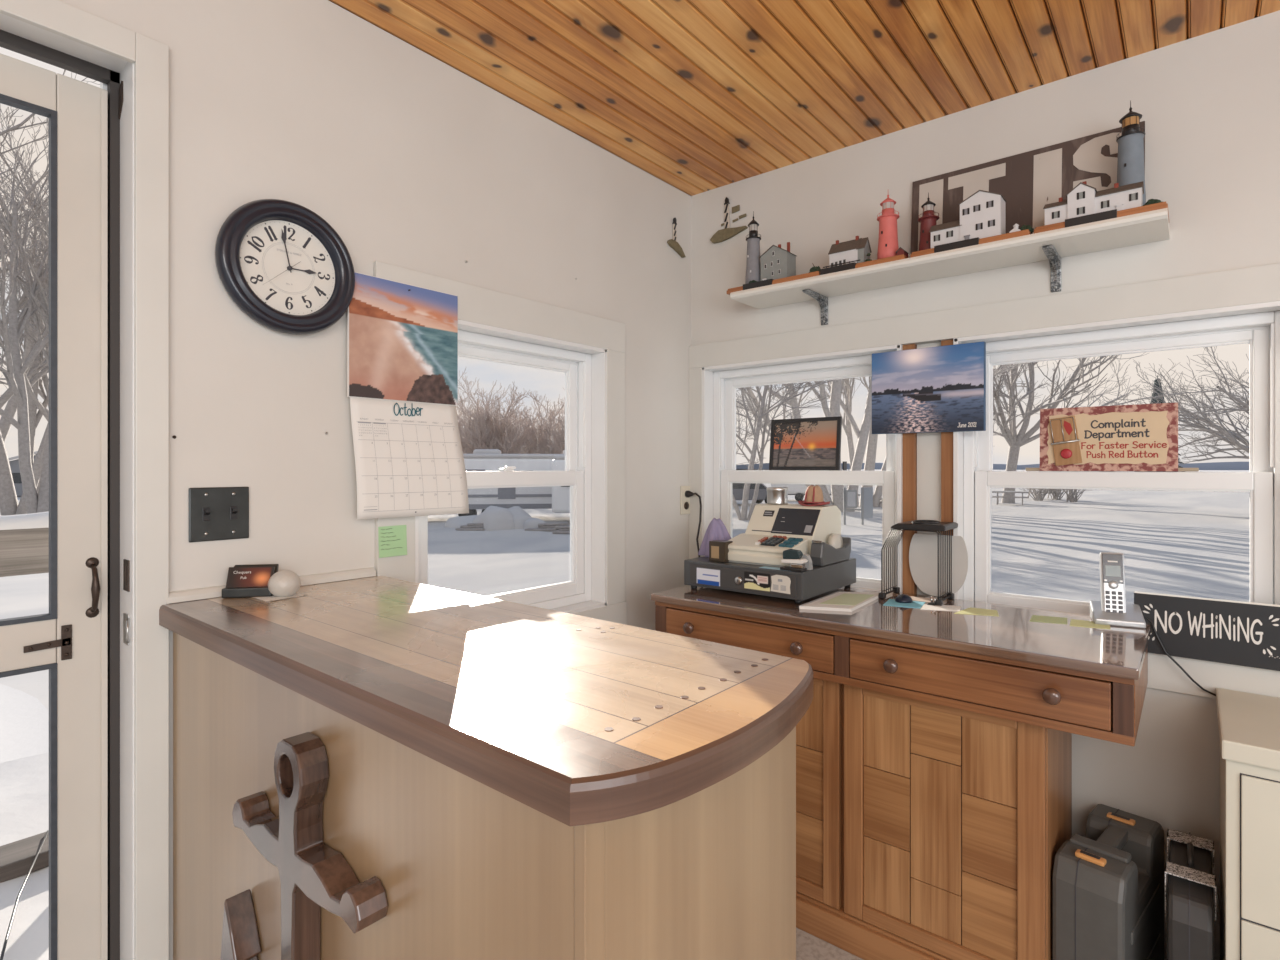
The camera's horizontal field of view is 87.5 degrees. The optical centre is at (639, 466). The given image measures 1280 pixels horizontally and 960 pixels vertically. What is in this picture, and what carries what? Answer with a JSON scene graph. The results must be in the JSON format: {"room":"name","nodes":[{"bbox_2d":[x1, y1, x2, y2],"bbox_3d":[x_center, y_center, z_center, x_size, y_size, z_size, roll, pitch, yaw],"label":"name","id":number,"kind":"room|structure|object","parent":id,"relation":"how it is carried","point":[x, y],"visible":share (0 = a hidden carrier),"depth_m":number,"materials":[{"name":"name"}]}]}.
{"room":"small reception office","nodes":[
{"label":"small reception office","id":0,"kind":"room"},
{"bbox_2d":[59,0,690,959],"bbox_3d":[-1.169,0.587,1.207,0.140,3.416,4.440,0,0,40],"label":"wall","id":1,"kind":"structure","parent":0,"point":[416,163],"depth_m":1.63,"materials":[{"name":"paint"}]},
{"bbox_2d":[0,53,107,959],"bbox_3d":[-1.361,0.281,1.003,0.060,2.088,0.901,0,0,40],"label":"door","id":2,"kind":"structure","parent":1,"relation":"in","point":[70,641],"depth_m":1.31,"materials":[{"name":"white paint"}]},
{"bbox_2d":[0,29,119,959],"bbox_3d":[-1.368,0.270,1.015,0.022,2.151,0.931,0,0,40],"label":"trim","id":3,"kind":"structure","parent":1,"relation":"attached to","point":[9,41],"depth_m":1.36,"materials":[{"name":"grey"}]},
{"bbox_2d":[0,13,133,959],"bbox_3d":[-1.341,0.266,0.998,0.141,2.158,0.938,0,0,40],"label":"trim","id":4,"kind":"structure","parent":1,"relation":"attached to","point":[9,24],"depth_m":1.33,"materials":[{"name":"white paint"}]},
{"bbox_2d":[0,0,168,959],"bbox_3d":[-1.286,0.248,0.945,0.014,2.193,1.047,0,0,40],"label":"trim","id":5,"kind":"structure","parent":1,"relation":"attached to","point":[149,56],"depth_m":1.32,"materials":[{"name":"beige paint"}]},
{"bbox_2d":[123,559,129,591],"bbox_3d":[-1.024,0.216,1.331,0.035,0.062,0.004,0,0,40],"label":"latch plate","id":6,"kind":"object","parent":1,"relation":"attached to","point":[126,563],"visible":1,"depth_m":1.32,"materials":[{"name":"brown metal"}]},
{"bbox_2d":[123,613,129,645],"bbox_3d":[-1.017,0.323,1.324,0.008,0.060,0.055,0,0,-42],"label":"strike plate","id":7,"kind":"object","parent":1,"relation":"attached to","point":[126,618],"visible":1,"depth_m":1.32,"materials":[{"name":"silver metal"}]},
{"bbox_2d":[189,487,248,541],"bbox_3d":[-0.891,0.100,1.419,0.016,0.113,0.114,0,0,40],"label":"switch plate","id":8,"kind":"object","parent":1,"relation":"attached to","point":[215,513],"visible":1,"depth_m":1.42,"materials":[{"name":"grey metal"}]},
{"bbox_2d":[166,567,375,603],"bbox_3d":[-0.812,0.264,1.515,0.016,0.021,0.446,0,0,40],"label":"trim","id":9,"kind":"structure","parent":1,"relation":"attached to","point":[214,591],"depth_m":1.55,"materials":[{"name":"beige paint"}]},
{"bbox_2d":[215,199,354,334],"bbox_3d":[-0.794,-0.452,1.517,0.040,0.300,0.300,0,0,40],"label":"wall clock","id":10,"kind":"object","parent":1,"relation":"attached to","point":[280,262],"visible":1,"depth_m":1.51,"materials":[{"name":"black"}]},
{"bbox_2d":[378,525,406,557],"bbox_3d":[-0.633,0.190,1.714,0.004,0.078,0.078,0,0,40],"label":"sticky note","id":11,"kind":"object","parent":1,"relation":"attached to","point":[392,539],"visible":1,"depth_m":1.71,"materials":[{"name":"green paper"}]},
{"bbox_2d":[347,272,468,519],"bbox_3d":[-0.592,-0.174,1.736,0.038,0.605,0.327,0,0,40],"label":"wall calendar","id":12,"kind":"object","parent":1,"relation":"attached to","point":[402,338],"visible":1,"depth_m":1.73,"materials":[{"name":"white paper"}]},
{"bbox_2d":[373,261,626,624],"bbox_3d":[-0.362,0.038,2.059,0.016,1.116,0.967,0,0,40],"label":"trim","id":13,"kind":"structure","parent":1,"relation":"attached to","point":[476,304],"depth_m":2.21,"materials":[{"name":"beige paint"}]},
{"bbox_2d":[415,320,606,613],"bbox_3d":[-0.413,0.037,2.105,0.149,0.904,0.756,0,0,40],"label":"window","id":14,"kind":"structure","parent":1,"relation":"in","point":[584,367],"depth_m":2.33,"materials":[{"name":"white paint"}]},
{"bbox_2d":[667,218,685,257],"bbox_3d":[0.146,-0.922,2.672,0.013,0.145,0.110,0,0,40],"label":"lighthouse wall decoration","id":15,"kind":"object","parent":1,"relation":"attached to","point":[672,243],"visible":1,"depth_m":2.66,"materials":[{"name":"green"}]},
{"bbox_2d":[680,486,689,514],"bbox_3d":[0.188,0.135,2.729,0.008,0.116,0.069,0,0,40],"label":"power outlet","id":16,"kind":"object","parent":1,"relation":"attached to","point":[684,501],"visible":0.96,"depth_m":2.72,"materials":[{"name":"beige plastic"}]},
{"bbox_2d":[329,0,1279,195],"bbox_3d":[0.259,-1.181,0.025,3.847,0.120,4.440,0,0,40],"label":"ceiling","id":17,"kind":"structure","parent":0,"point":[698,96],"depth_m":1.82,"materials":[{"name":"brown wood"}]},
{"bbox_2d":[796,928,862,959],"bbox_3d":[0.256,1.405,0.027,3.840,0.120,4.440,0,0,40],"label":"floor","id":18,"kind":"structure","parent":0,"point":[808,946],"depth_m":1.86,"materials":[{"name":"carpet"}]},
{"bbox_2d":[173,632,795,959],"bbox_3d":[-0.362,0.830,1.142,1.161,1.030,0.423,0,0,40],"label":"counter","id":19,"kind":"object","parent":18,"relation":"on","point":[466,869],"depth_m":0.81,"materials":[{"name":"brown wood"}]},
{"bbox_2d":[220,732,387,959],"bbox_3d":[-0.475,0.670,0.935,0.499,0.580,0.040,0,0,40],"label":"carving","id":20,"kind":"object","parent":19,"relation":"attached to","point":[313,875],"visible":1,"depth_m":0.92,"materials":[{"name":"brown wood"}]},
{"bbox_2d":[159,576,812,825],"bbox_3d":[-0.340,0.295,1.127,1.239,0.040,0.480,0,0,40],"label":"countertop","id":21,"kind":"structure","parent":19,"relation":"on","point":[577,720],"depth_m":0.86,"materials":[{"name":"brown wood"}]},
{"bbox_2d":[222,564,278,597],"bbox_3d":[-0.833,0.243,1.433,0.096,0.062,0.060,0,0,-10],"label":"card holder","id":22,"kind":"object","parent":21,"relation":"on","point":[243,581],"visible":0.97,"depth_m":1.42,"materials":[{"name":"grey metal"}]},
{"bbox_2d":[251,593,307,600],"bbox_3d":[-0.761,0.274,1.417,0.080,0.001,0.095,0,0,40],"label":"paper slip","id":23,"kind":"object","parent":21,"relation":"on","point":[271,598],"visible":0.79,"depth_m":1.40,"materials":[{"name":"white"}]},
{"bbox_2d":[268,570,300,596],"bbox_3d":[-0.756,0.247,1.420,0.062,0.055,0.062,0,0,3],"label":"ball","id":24,"kind":"object","parent":23,"relation":"on","point":[283,583],"visible":1,"depth_m":1.40,"materials":[{"name":"grey"}]},
{"bbox_2d":[651,585,1150,959],"bbox_3d":[0.695,0.879,1.976,1.280,0.931,0.573,0,0,40],"label":"wooden cabinet","id":25,"kind":"object","parent":18,"relation":"on","point":[934,747],"visible":0.71,"depth_m":1.72,"materials":[{"name":"brown wood"}]},
{"bbox_2d":[684,556,855,603],"bbox_3d":[0.445,0.364,2.285,0.436,0.099,0.425,0,0,40],"label":"drawer","id":26,"kind":"object","parent":25,"relation":"on","point":[799,587],"visible":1,"depth_m":2.12,"materials":[{"name":"grey paint"}]},
{"bbox_2d":[698,518,730,557],"bbox_3d":[0.278,0.247,2.367,0.162,0.132,0.143,0,0,40],"label":"cloth","id":27,"kind":"object","parent":26,"relation":"on","point":[716,530],"visible":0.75,"depth_m":2.35,"materials":[{"name":"purple"}]},
{"bbox_2d":[709,540,732,561],"bbox_3d":[0.271,0.281,2.234,0.063,0.068,0.051,0,0,40],"label":"box","id":28,"kind":"object","parent":26,"relation":"on","point":[718,549],"visible":0.9,"depth_m":2.21,"materials":[{"name":"brown"}]},
{"bbox_2d":[759,566,785,570],"bbox_3d":[0.426,0.314,2.067,0.110,0.001,0.035,0,0,40],"label":"card","id":29,"kind":"object","parent":26,"relation":"on","point":[766,567],"visible":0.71,"depth_m":2.09,"materials":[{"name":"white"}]},
{"bbox_2d":[780,549,807,571],"bbox_3d":[0.468,0.283,2.030,0.077,0.064,0.038,0,0,40],"label":"stapler","id":30,"kind":"object","parent":29,"relation":"on","point":[793,556],"visible":1,"depth_m":2.02,"materials":[{"name":"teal plastic"}]},
{"bbox_2d":[728,504,840,566],"bbox_3d":[0.485,0.224,2.280,0.270,0.182,0.357,0,0,40],"label":"cash register","id":31,"kind":"object","parent":26,"relation":"on","point":[772,529],"visible":0.82,"depth_m":2.22,"materials":[{"name":"beige plastic"}]},
{"bbox_2d":[729,560,782,566],"bbox_3d":[0.480,0.311,2.282,0.244,0.006,0.340,0,0,40],"label":"paper","id":32,"kind":"object","parent":31,"relation":"attached to","point":[775,563],"depth_m":2.13,"materials":[{"name":"grey"}]},
{"bbox_2d":[767,487,787,504],"bbox_3d":[0.492,0.102,2.395,0.076,0.060,0.076,0,0,40],"label":"tin canister","id":33,"kind":"object","parent":31,"relation":"on","point":[775,495],"visible":1,"depth_m":2.36,"materials":[{"name":"silver metal"}]},
{"bbox_2d":[798,485,829,505],"bbox_3d":[0.598,0.097,2.295,0.112,0.070,0.095,0,0,40],"label":"cowboy hat","id":34,"kind":"object","parent":31,"relation":"on","point":[813,494],"visible":1,"depth_m":2.27,"materials":[{"name":"beige fabric"}]},
{"bbox_2d":[810,534,850,565],"bbox_3d":[0.631,0.269,2.204,0.042,0.092,0.239,0,0,40],"label":"tape dispenser","id":35,"kind":"object","parent":26,"relation":"on","point":[838,548],"visible":0.96,"depth_m":2.16,"materials":[{"name":"grey plastic"}]},
{"bbox_2d":[799,591,883,611],"bbox_3d":[0.631,0.409,2.048,0.136,0.010,0.368,0,0,40],"label":"pile","id":36,"kind":"object","parent":25,"relation":"on","point":[837,601],"visible":0.95,"depth_m":2.01,"materials":[{"name":"white paper"}]},
{"bbox_2d":[883,599,924,607],"bbox_3d":[0.800,0.413,2.021,0.104,0.001,0.110,0,0,30],"label":"note","id":37,"kind":"object","parent":25,"relation":"on","point":[891,602],"visible":0.93,"depth_m":2.00,"materials":[{"name":"blue paper"}]},
{"bbox_2d":[879,520,957,605],"bbox_3d":[0.873,0.291,2.098,0.198,0.246,0.147,0,0,40],"label":"rack","id":38,"kind":"object","parent":25,"relation":"on","point":[915,525],"visible":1,"depth_m":2.07,"materials":[{"name":"black"}]},
{"bbox_2d":[909,533,967,596],"bbox_3d":[0.953,0.315,2.136,0.179,0.196,0.006,0,0,40],"label":"board","id":39,"kind":"object","parent":25,"relation":"on","point":[923,551],"visible":0.89,"depth_m":2.14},
{"bbox_2d":[954,607,998,615],"bbox_3d":[0.966,0.413,1.900,0.105,0.001,0.120,0,0,40],"label":"note","id":40,"kind":"object","parent":25,"relation":"on","point":[972,611],"visible":1,"depth_m":1.90,"materials":[{"name":"beige paper"}]},
{"bbox_2d":[1030,615,1066,623],"bbox_3d":[1.108,0.413,1.811,0.096,0.001,0.084,0,0,26],"label":"note","id":41,"kind":"object","parent":25,"relation":"on","point":[1036,618],"visible":1,"depth_m":1.81,"materials":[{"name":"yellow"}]},
{"bbox_2d":[1070,619,1110,628],"bbox_3d":[1.182,0.413,1.755,0.088,0.001,0.085,0,0,34],"label":"note","id":42,"kind":"object","parent":25,"relation":"on","point":[1082,623],"visible":0.86,"depth_m":1.75,"materials":[{"name":"beige paper"}]},
{"bbox_2d":[1090,552,1145,628],"bbox_3d":[1.268,0.323,1.776,0.110,0.183,0.101,0,0,28],"label":"cordless phone","id":43,"kind":"object","parent":25,"relation":"on","point":[1113,609],"visible":1,"depth_m":1.78,"materials":[{"name":"silver metal"}]},
{"bbox_2d":[1143,615,1215,695],"bbox_3d":[1.404,0.500,1.724,0.241,0.215,0.028,0,0,32],"label":"phone cord","id":44,"kind":"object","parent":43,"relation":"attached to","point":[1146,617],"visible":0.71,"depth_m":1.73,"materials":[{"name":"black plastic"}]},
{"bbox_2d":[1052,804,1163,959],"bbox_3d":[1.179,1.129,1.673,0.405,0.432,0.150,0,0,-41],"label":"tool case","id":45,"kind":"object","parent":18,"relation":"on","point":[1108,883],"visible":1,"depth_m":1.57,"materials":[{"name":"plastic"}]},
{"bbox_2d":[1165,829,1215,959],"bbox_3d":[1.287,1.118,1.562,0.088,0.454,0.332,0,0,40],"label":"tool case","id":46,"kind":"object","parent":18,"relation":"on","point":[1189,906],"visible":1,"depth_m":1.46,"materials":[{"name":"plastic"}]},
{"bbox_2d":[1216,688,1279,959],"bbox_3d":[1.597,0.953,1.305,0.705,0.785,0.437,0,0,40],"label":"dresser","id":47,"kind":"object","parent":18,"relation":"on","point":[1248,723],"visible":1,"depth_m":1.36,"materials":[{"name":"grey"}]},
{"bbox_2d":[691,10,1279,959],"bbox_3d":[1.681,0.587,1.638,3.700,3.416,0.140,0,0,40],"label":"wall","id":48,"kind":"structure","parent":0,"point":[1208,104],"depth_m":1.86,"materials":[{"name":"paint"}]},
{"bbox_2d":[710,197,747,243],"bbox_3d":[0.350,-0.983,2.639,0.168,0.171,0.013,0,0,40],"label":"lighthouse wall decoration","id":49,"kind":"object","parent":48,"relation":"attached to","point":[724,234],"visible":1,"depth_m":2.64,"materials":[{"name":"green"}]},
{"bbox_2d":[702,345,902,592],"bbox_3d":[0.604,0.039,2.518,0.795,0.892,0.149,0,0,40],"label":"window","id":50,"kind":"structure","parent":48,"relation":"in","point":[720,383],"depth_m":2.56,"materials":[{"name":"white paint"}]},
{"bbox_2d":[769,416,841,469],"bbox_3d":[0.620,-0.086,2.521,0.284,0.197,0.031,0,0,40],"label":"photo","id":51,"kind":"object","parent":50,"relation":"on","point":[799,443],"visible":1,"depth_m":2.52,"materials":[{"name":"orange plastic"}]},
{"bbox_2d":[803,289,827,324],"bbox_3d":[0.612,-0.556,2.331,0.026,0.096,0.155,0,0,40],"label":"shelf bracket","id":52,"kind":"object","parent":48,"relation":"attached to","point":[823,300],"visible":1,"depth_m":2.37,"materials":[{"name":"silver metal"}]},
{"bbox_2d":[903,339,952,597],"bbox_3d":[0.962,0.039,2.201,0.161,0.888,0.090,0,0,40],"label":"trim","id":53,"kind":"structure","parent":48,"relation":"attached to","point":[909,439],"depth_m":2.20,"materials":[{"name":"wood"}]},
{"bbox_2d":[872,341,985,433],"bbox_3d":[0.930,-0.251,2.164,0.346,0.279,0.051,0,0,40],"label":"photo","id":54,"kind":"object","parent":48,"relation":"attached to","point":[930,389],"visible":1,"depth_m":2.13,"materials":[{"name":"blue"}]},
{"bbox_2d":[917,342,940,596],"bbox_3d":[0.952,0.039,2.190,0.081,0.888,0.020,0,0,40],"label":"trim","id":55,"kind":"structure","parent":48,"relation":"attached to","point":[928,444],"depth_m":2.19,"materials":[{"name":"beige paint"}]},
{"bbox_2d":[730,208,1169,308],"bbox_3d":[0.865,-0.617,2.087,1.234,0.023,0.207,0,0,40],"label":"wall shelf","id":56,"kind":"object","parent":48,"relation":"attached to","point":[1150,226],"visible":1,"depth_m":1.96,"materials":[{"name":"white paint"}]},
{"bbox_2d":[727,211,820,294],"bbox_3d":[0.490,-0.780,2.363,0.358,0.304,0.125,0,0,40],"label":"lighthouse figurine","id":57,"kind":"object","parent":56,"relation":"on","point":[776,265],"visible":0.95,"depth_m":2.37,"materials":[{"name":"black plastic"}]},
{"bbox_2d":[820,195,909,274],"bbox_3d":[0.736,-0.755,2.160,0.270,0.252,0.122,0,0,40],"label":"lighthouse figurine","id":58,"kind":"object","parent":56,"relation":"on","point":[852,254],"visible":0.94,"depth_m":2.12,"materials":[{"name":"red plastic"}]},
{"bbox_2d":[910,190,1033,257],"bbox_3d":[0.977,-0.738,1.964,0.321,0.220,0.132,0,0,40],"label":"lighthouse figurine","id":59,"kind":"object","parent":56,"relation":"on","point":[982,220],"visible":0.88,"depth_m":1.93,"materials":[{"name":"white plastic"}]},
{"bbox_2d":[911,121,1144,253],"bbox_3d":[1.122,-0.781,1.989,0.608,0.305,0.036,0,0,40],"label":"word sign","id":60,"kind":"object","parent":56,"relation":"on","point":[1028,181],"visible":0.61,"depth_m":1.97,"materials":[{"name":"wood"}]},
{"bbox_2d":[1034,100,1168,233],"bbox_3d":[1.216,-0.795,1.766,0.285,0.332,0.137,0,0,40],"label":"lighthouse figurine","id":61,"kind":"object","parent":56,"relation":"on","point":[1084,204],"visible":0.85,"depth_m":1.73,"materials":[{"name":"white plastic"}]},
{"bbox_2d":[689,263,1279,698],"bbox_3d":[1.631,0.047,1.578,3.700,1.090,0.016,0,0,40],"label":"trim","id":62,"kind":"structure","parent":48,"relation":"attached to","point":[1256,284],"depth_m":1.95,"materials":[{"name":"beige paint"}]},
{"bbox_2d":[1042,245,1060,291],"bbox_3d":[1.158,-0.556,1.879,0.026,0.096,0.155,0,0,40],"label":"shelf bracket","id":63,"kind":"object","parent":48,"relation":"attached to","point":[1054,258],"visible":1,"depth_m":1.92,"materials":[{"name":"silver metal"}]},
{"bbox_2d":[953,301,1279,614],"bbox_3d":[1.336,0.039,1.912,0.784,0.892,0.149,0,0,40],"label":"window","id":64,"kind":"structure","parent":48,"relation":"in","point":[1258,325],"depth_m":1.87,"materials":[{"name":"white paint"}]},
{"bbox_2d":[1026,403,1198,470],"bbox_3d":[1.336,-0.082,1.914,0.407,0.187,0.042,0,0,40],"label":"sign","id":65,"kind":"object","parent":64,"relation":"attached to","point":[1138,437],"visible":1,"depth_m":1.90,"materials":[{"name":"beige"}]},
{"bbox_2d":[1134,591,1279,670],"bbox_3d":[1.460,0.414,1.691,0.337,0.156,0.025,0,0,40],"label":"sign","id":66,"kind":"object","parent":48,"relation":"attached to","point":[1240,633],"visible":0.98,"depth_m":1.69,"materials":[{"name":"grey paint"}]},
{"label":"outside","id":67,"kind":"structure","parent":0,"visible":0},
{"bbox_2d":[0,528,48,576],"bbox_3d":[-3.063,0.327,1.827,0.050,0.187,2.980,0,0,40],"label":"rail","id":68,"kind":"object","parent":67,"point":[22,551],"depth_m":2.60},
{"bbox_2d":[0,511,48,529],"bbox_3d":[-3.063,0.202,1.827,0.150,0.070,2.980,0,0,40],"label":"snow ridge","id":69,"kind":"object","parent":68,"relation":"on","point":[41,519],"visible":0.27,"depth_m":2.58,"materials":[{"name":"grey"}]},
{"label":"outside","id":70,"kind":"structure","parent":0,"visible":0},
{"bbox_2d":[0,484,1249,710],"bbox_3d":[47.249,2.248,106.627,460.000,0.200,300.000,0,0,40],"label":"snow ground","id":71,"kind":"structure","parent":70,"point":[1181,543],"depth_m":18.22,"materials":[{"name":"snow"}]},
{"bbox_2d":[8,451,37,495],"bbox_3d":[-48.286,0.495,53.405,4.600,3.500,6.600,0,0,45],"label":"cabin","id":72,"kind":"object","parent":71,"relation":"on","point":[14,465],"visible":0.11,"depth_m":51.13,"materials":[{"name":"grey"}]},
{"bbox_2d":[0,753,48,959],"bbox_3d":[-2.809,1.862,1.629,2.915,0.766,3.000,0,0,40],"label":"snow","id":73,"kind":"object","parent":71,"relation":"on","point":[24,782],"visible":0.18,"depth_m":2.67,"materials":[{"name":"grey"}]},
{"bbox_2d":[0,831,48,882],"bbox_3d":[-2.988,1.485,1.778,0.190,0.060,3.000,0,0,40],"label":"dark timber","id":74,"kind":"object","parent":73,"relation":"on","point":[17,857],"visible":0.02,"depth_m":2.51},
{"bbox_2d":[0,830,48,959],"bbox_3d":[-2.064,1.460,2.217,0.035,0.037,1.039,0,0,-35],"label":"cable","id":75,"kind":"object","parent":73,"relation":"on","point":[47,832],"visible":0.97,"depth_m":2.27,"materials":[{"name":"black plastic"}]},
{"bbox_2d":[0,684,48,762],"bbox_3d":[-7.346,1.959,3.828,7.000,0.572,6.000,0,0,40],"label":"snow bank","id":76,"kind":"object","parent":71,"relation":"on","point":[24,720],"visible":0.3,"depth_m":5.76,"materials":[{"name":"grey"}]},
{"bbox_2d":[0,107,48,513],"bbox_3d":[-23.206,-8.384,26.379,9.841,21.732,14.055,0,0,-3],"label":"bare tree","id":77,"kind":"object","parent":71,"relation":"on","point":[35,503],"visible":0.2,"depth_m":26.55,"materials":[{"name":"grey plant"}]},
{"bbox_2d":[0,108,48,442],"bbox_3d":[-30.366,-7.838,34.065,10.048,20.681,10.670,0,0,-27],"label":"bare tree","id":78,"kind":"object","parent":71,"relation":"on","point":[11,407],"visible":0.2,"depth_m":33.73,"materials":[{"name":"grey plant"}]},
{"bbox_2d":[0,172,48,493],"bbox_3d":[-31.860,-7.609,38.687,10.090,20.213,12.913,0,0,-22],"label":"bare tree","id":79,"kind":"object","parent":71,"relation":"on","point":[35,417],"visible":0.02,"depth_m":37.32,"materials":[{"name":"grey plant"}]},
{"bbox_2d":[0,176,48,413],"bbox_3d":[-34.629,-7.696,38.888,11.412,20.368,11.589,0,0,20],"label":"bare tree","id":80,"kind":"object","parent":71,"relation":"on","point":[4,363],"visible":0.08,"depth_m":38.34,"materials":[{"name":"grey plant"}]},
{"bbox_2d":[0,69,99,515],"bbox_3d":[-26.061,-8.503,29.969,14.178,22.018,15.887,0,0,40],"label":"bare tree","id":81,"kind":"object","parent":71,"relation":"on","point":[9,505],"visible":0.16,"depth_m":29.61,"materials":[{"name":"grey plant"}]},
{"bbox_2d":[445,515,477,527],"bbox_3d":[-6.358,2.092,24.967,1.885,0.605,2.008,0,0,40],"label":"heap","id":82,"kind":"object","parent":71,"relation":"on","point":[455,522],"visible":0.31,"depth_m":24.40,"materials":[{"name":"grey"}]},
{"bbox_2d":[457,371,505,453],"bbox_3d":[-14.236,-3.081,58.319,5.257,11.180,7.227,0,0,8],"label":"bare tree","id":83,"kind":"object","parent":71,"relation":"on","point":[477,435],"visible":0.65,"depth_m":57.98,"materials":[{"name":"beige plant"}]},
{"bbox_2d":[472,506,514,530],"bbox_3d":[-5.165,1.890,24.043,1.665,1.010,1.828,0,0,40],"label":"heap","id":84,"kind":"object","parent":71,"relation":"on","point":[493,518],"visible":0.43,"depth_m":23.44,"materials":[{"name":"grey"}]},
{"bbox_2d":[459,381,531,453],"bbox_3d":[-12.648,-2.400,59.186,7.733,9.814,6.427,0,0,26],"label":"bare tree","id":85,"kind":"object","parent":71,"relation":"on","point":[513,393],"visible":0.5,"depth_m":58.44,"materials":[{"name":"beige plant"}]},
{"bbox_2d":[459,383,535,453],"bbox_3d":[-12.302,-2.439,59.124,6.964,9.938,7.030,0,0,5],"label":"bare tree","id":86,"kind":"object","parent":71,"relation":"on","point":[487,403],"visible":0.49,"depth_m":57.91,"materials":[{"name":"beige plant"}]},
{"bbox_2d":[474,388,544,453],"bbox_3d":[-11.102,-2.189,58.211,5.816,9.309,4.230,0,0,3],"label":"bare tree","id":87,"kind":"object","parent":71,"relation":"on","point":[492,435],"visible":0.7,"depth_m":58.00,"materials":[{"name":"beige plant"}]},
{"bbox_2d":[458,449,564,515],"bbox_3d":[-5.815,0.755,27.865,13.302,2.980,2.950,0,0,-8],"label":"travel trailer","id":88,"kind":"object","parent":71,"relation":"on","point":[481,459],"visible":0.27,"depth_m":27.01,"materials":[{"name":"metal"}]},
{"bbox_2d":[508,506,531,528],"bbox_3d":[-4.582,1.912,24.260,1.379,0.967,1.456,0,0,40],"label":"heap","id":89,"kind":"object","parent":71,"relation":"on","point":[520,516],"visible":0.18,"depth_m":23.98,"materials":[{"name":"grey"}]},
{"bbox_2d":[512,405,564,453],"bbox_3d":[-9.464,-1.869,62.862,6.328,8.692,5.259,0,0,-29],"label":"bare tree","id":90,"kind":"object","parent":71,"relation":"on","point":[528,437],"visible":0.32,"depth_m":62.48,"materials":[{"name":"beige plant"}]},
{"bbox_2d":[519,390,564,453],"bbox_3d":[-8.559,-2.548,60.524,4.983,10.097,4.562,0,0,42],"label":"bare tree","id":91,"kind":"object","parent":71,"relation":"on","point":[540,426],"visible":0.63,"depth_m":60.20,"materials":[{"name":"beige plant"}]},
{"bbox_2d":[525,522,567,530],"bbox_3d":[-3.225,2.090,23.374,1.545,0.308,0.944,0,0,0],"label":"log pile","id":92,"kind":"object","parent":71,"relation":"on","point":[542,526],"visible":0.75,"depth_m":23.22,"materials":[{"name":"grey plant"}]},
{"bbox_2d":[532,413,564,453],"bbox_3d":[-7.042,-1.120,58.761,4.793,7.110,5.768,0,0,-12],"label":"bare tree","id":93,"kind":"object","parent":71,"relation":"on","point":[560,438],"visible":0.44,"depth_m":58.30,"materials":[{"name":"beige plant"}]},
{"bbox_2d":[552,455,569,512],"bbox_3d":[0.078,0.645,25.885,6.600,2.200,2.430,0,0,10],"label":"travel trailer","id":94,"kind":"object","parent":71,"relation":"on","point":[560,494],"visible":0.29,"depth_m":25.21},
{"bbox_2d":[732,483,766,504],"bbox_3d":[6.227,1.480,40.000,4.288,1.529,1.800,0,0,-15],"label":"parked car","id":95,"kind":"object","parent":71,"relation":"on","point":[737,488],"visible":0.16,"depth_m":39.19,"materials":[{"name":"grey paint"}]},
{"bbox_2d":[732,379,850,519],"bbox_3d":[4.652,-3.116,28.893,9.584,11.191,5.493,0,0,17],"label":"bare tree","id":96,"kind":"object","parent":71,"relation":"on","point":[742,515],"visible":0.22,"depth_m":28.42,"materials":[{"name":"grey plant"}]},
{"bbox_2d":[736,376,871,511],"bbox_3d":[8.731,-7.201,33.337,18.292,19.489,12.000,0,0,-13],"label":"bare tree","id":97,"kind":"object","parent":71,"relation":"on","point":[836,388],"visible":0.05,"depth_m":33.28,"materials":[{"name":"grey plant"}]},
{"bbox_2d":[771,484,859,500],"bbox_3d":[11.813,1.365,43.874,6.200,1.740,2.180,0,0,15],"label":"trailer","id":98,"kind":"object","parent":71,"relation":"on","point":[799,489],"visible":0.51,"depth_m":43.23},
{"bbox_2d":[843,487,872,524],"bbox_3d":[8.480,1.520,25.927,1.110,1.450,0.195,0,0,5],"label":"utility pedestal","id":99,"kind":"object","parent":71,"relation":"on","point":[849,496],"visible":1,"depth_m":25.93,"materials":[{"name":"grey metal"}]},
{"bbox_2d":[818,363,1026,506],"bbox_3d":[14.456,-6.561,37.084,14.835,18.260,10.950,0,0,-24],"label":"bare tree","id":100,"kind":"object","parent":71,"relation":"on","point":[871,449],"visible":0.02,"depth_m":37.06,"materials":[{"name":"grey plant"}]},
{"bbox_2d":[993,352,1201,502],"bbox_3d":[25.185,-5.382,40.738,15.159,15.714,9.700,0,0,10],"label":"bare tree","id":101,"kind":"object","parent":71,"relation":"on","point":[1015,441],"visible":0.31,"depth_m":41.01,"materials":[{"name":"grey plant"}]},
{"bbox_2d":[1097,343,1248,465],"bbox_3d":[26.466,-1.665,27.650,12.711,8.219,12.424,0,0,40],"label":"bare tree","id":102,"kind":"object","parent":71,"relation":"on","point":[1230,437],"visible":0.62,"depth_m":28.89,"materials":[{"name":"grey plant"}]},
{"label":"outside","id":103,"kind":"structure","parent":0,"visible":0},
{"bbox_2d":[736,462,1248,469],"bbox_3d":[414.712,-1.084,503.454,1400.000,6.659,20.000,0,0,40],"label":"shore","id":104,"kind":"structure","parent":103,"point":[1214,465],"depth_m":495.24,"materials":[{"name":"snow"}]},
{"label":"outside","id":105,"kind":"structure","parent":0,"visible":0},
{"bbox_2d":[736,469,1248,471],"bbox_3d":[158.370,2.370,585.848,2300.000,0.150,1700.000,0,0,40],"label":"frozen lake","id":106,"kind":"structure","parent":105,"point":[736,469],"depth_m":438.11,"materials":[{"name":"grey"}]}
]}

